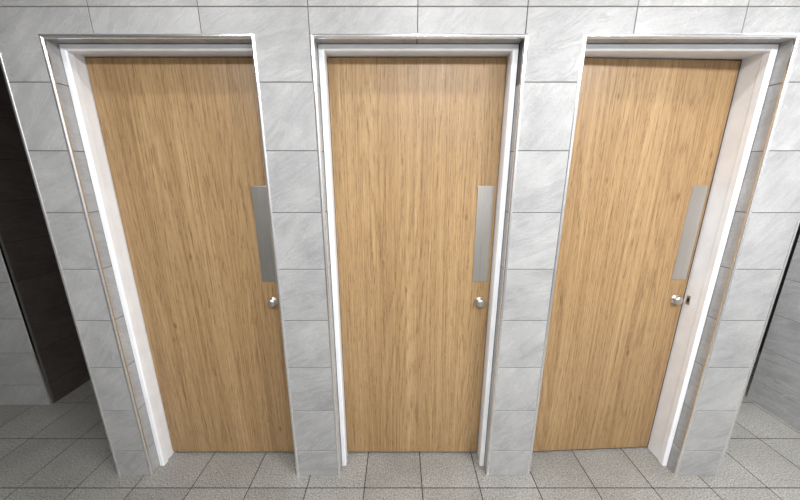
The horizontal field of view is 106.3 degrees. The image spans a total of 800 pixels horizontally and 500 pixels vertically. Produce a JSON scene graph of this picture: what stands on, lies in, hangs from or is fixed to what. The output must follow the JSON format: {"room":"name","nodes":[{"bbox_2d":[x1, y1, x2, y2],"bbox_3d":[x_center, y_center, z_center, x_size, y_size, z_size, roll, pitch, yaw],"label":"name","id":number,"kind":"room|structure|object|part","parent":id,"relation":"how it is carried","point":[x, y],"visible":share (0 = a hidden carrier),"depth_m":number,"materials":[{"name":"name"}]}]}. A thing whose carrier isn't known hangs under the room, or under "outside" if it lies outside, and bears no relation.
{"room":"public restroom","nodes":[
{"label":"public restroom","id":0,"kind":"room"},
{"bbox_2d":[0,237,54,404],"bbox_3d":[-2.926,-0.184,1.847,0.946,2.600,0.100,0,14,0],"label":"wall","id":1,"kind":"structure","parent":0,"point":[21,383],"depth_m":2.02,"materials":[{"name":"grey tile"}]},
{"bbox_2d":[0,243,52,404],"bbox_3d":[-2.456,-0.173,1.802,0.012,2.600,0.012,0,14,0],"label":"trim","id":2,"kind":"structure","parent":1,"relation":"attached to","point":[2,255],"depth_m":1.96,"materials":[{"name":"metal"}]},
{"bbox_2d":[0,64,89,401],"bbox_3d":[-2.500,-0.353,2.531,0.100,2.600,1.468,0,14,0],"label":"wall","id":3,"kind":"structure","parent":0,"point":[24,234],"depth_m":2.01,"materials":[{"name":"tile"}]},
{"bbox_2d":[0,0,799,474],"bbox_3d":[0.098,-0.068,1.379,3.225,2.600,0.155,0,14,0],"label":"wall","id":4,"kind":"structure","parent":0,"point":[281,29],"depth_m":1.24,"materials":[{"name":"grey tile"}]},
{"bbox_2d":[0,52,119,474],"bbox_3d":[-1.512,-0.051,1.308,0.012,2.600,0.015,0,14,0],"label":"trim","id":5,"kind":"structure","parent":4,"relation":"attached to","point":[1,59],"depth_m":1.31,"materials":[{"name":"metal"}]},
{"bbox_2d":[59,44,252,465],"bbox_3d":[-0.945,0.185,1.474,0.774,2.064,0.114,0,14,0],"label":"frame","id":6,"kind":"object","parent":4,"relation":"attached to","point":[73,55],"visible":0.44,"depth_m":1.32,"materials":[{"name":"white paint"}]},
{"bbox_2d":[38,34,298,475],"bbox_3d":[-0.945,0.203,1.367,0.806,2.080,0.011,0,14,0],"label":"trim","id":7,"kind":"structure","parent":4,"relation":"attached to","point":[42,37],"depth_m":1.23,"materials":[{"name":"metal"}]},
{"bbox_2d":[85,58,293,451],"bbox_3d":[-0.945,0.177,1.516,0.736,2.029,0.111,0,14,0],"label":"door","id":8,"kind":"structure","parent":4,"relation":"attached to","point":[182,140],"depth_m":1.43,"materials":[{"name":"brown wood"}]},
{"bbox_3d":[-0.644,-0.068,1.429,0.076,0.464,0.002,0,14,0],"label":"push plate","id":9,"kind":"part","parent":8,"relation":"part of","materials":[{"name":"metal"}]},
{"bbox_3d":[-0.638,0.263,1.496,0.049,0.049,0.031,0,14,0],"label":"knob","id":10,"kind":"part","parent":8,"relation":"part of","materials":[{"name":"metal"}]},
{"bbox_2d":[328,58,506,451],"bbox_3d":[0.072,0.177,1.516,0.748,2.029,0.111,0,14,0],"label":"door","id":11,"kind":"structure","parent":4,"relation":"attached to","point":[416,141],"depth_m":1.43,"materials":[{"name":"brown wood"}]},
{"bbox_3d":[0.401,0.263,1.496,0.049,0.049,0.031,0,14,0],"label":"knob","id":12,"kind":"part","parent":11,"relation":"part of","materials":[{"name":"metal"}]},
{"bbox_3d":[0.396,-0.068,1.429,0.076,0.464,0.002,0,14,0],"label":"push plate","id":13,"kind":"part","parent":11,"relation":"part of","materials":[{"name":"metal"}]},
{"bbox_2d":[318,44,518,465],"bbox_3d":[0.072,0.185,1.474,0.785,2.064,0.114,0,14,0],"label":"frame","id":14,"kind":"object","parent":4,"relation":"attached to","point":[325,51],"visible":0.91,"depth_m":1.30,"materials":[{"name":"white paint"}]},
{"bbox_2d":[310,34,528,475],"bbox_3d":[0.072,0.203,1.367,0.817,2.080,0.011,0,14,0],"label":"trim","id":15,"kind":"structure","parent":4,"relation":"attached to","point":[313,37],"depth_m":1.22,"materials":[{"name":"metal"}]},
{"bbox_2d":[533,58,740,450],"bbox_3d":[1.087,0.173,1.533,0.742,2.029,0.111,-1,14,-3],"label":"door","id":16,"kind":"structure","parent":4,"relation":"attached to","point":[648,136],"depth_m":1.45,"materials":[{"name":"brown wood"}]},
{"bbox_3d":[1.415,0.256,1.527,0.049,0.049,0.031,-1,14,-3],"label":"knob","id":17,"kind":"part","parent":16,"relation":"part of","materials":[{"name":"metal"}]},
{"bbox_3d":[1.407,-0.076,1.460,0.076,0.464,0.002,-1,14,-3],"label":"push plate","id":18,"kind":"part","parent":16,"relation":"part of","materials":[{"name":"metal"}]},
{"bbox_2d":[527,34,799,475],"bbox_3d":[1.090,0.203,1.367,0.813,2.080,0.011,0,14,0],"label":"trim","id":19,"kind":"structure","parent":4,"relation":"attached to","point":[796,37],"depth_m":1.23,"materials":[{"name":"metal"}]},
{"bbox_2d":[716,212,799,474],"bbox_3d":[1.707,-0.051,1.308,0.012,2.600,0.015,0,14,0],"label":"trim","id":20,"kind":"structure","parent":4,"relation":"attached to","point":[798,220],"depth_m":1.42,"materials":[{"name":"metal"}]},
{"bbox_2d":[0,351,799,499],"bbox_3d":[0.193,1.275,1.468,7.585,0.050,4.615,0,14,0],"label":"floor","id":21,"kind":"structure","parent":0,"point":[60,450],"depth_m":1.61,"materials":[{"name":"tile"}]},
{"bbox_2d":[585,44,778,465],"bbox_3d":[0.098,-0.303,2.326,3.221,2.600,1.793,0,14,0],"label":"door frame","id":22,"kind":"structure","parent":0,"point":[678,59],"depth_m":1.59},
{"bbox_2d":[685,295,690,304],"bbox_3d":[1.464,0.255,1.525,0.002,0.047,0.020,0,14,0],"label":"strike plate","id":23,"kind":"object","parent":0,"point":[688,298],"visible":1,"depth_m":1.52,"materials":[{"name":"metal"}]},
{"bbox_2d":[747,235,799,430],"bbox_3d":[2.570,0.157,0.471,0.100,2.600,2.883,0,14,0],"label":"wall","id":24,"kind":"structure","parent":0,"point":[775,385],"depth_m":1.96,"materials":[{"name":"grey tile"}]},
{"bbox_2d":[759,223,799,351],"bbox_3d":[3.350,-0.360,2.558,0.100,2.600,1.413,0,14,0],"label":"wall","id":25,"kind":"structure","parent":0,"point":[798,230],"depth_m":2.60,"materials":[{"name":"tile"}]}
]}

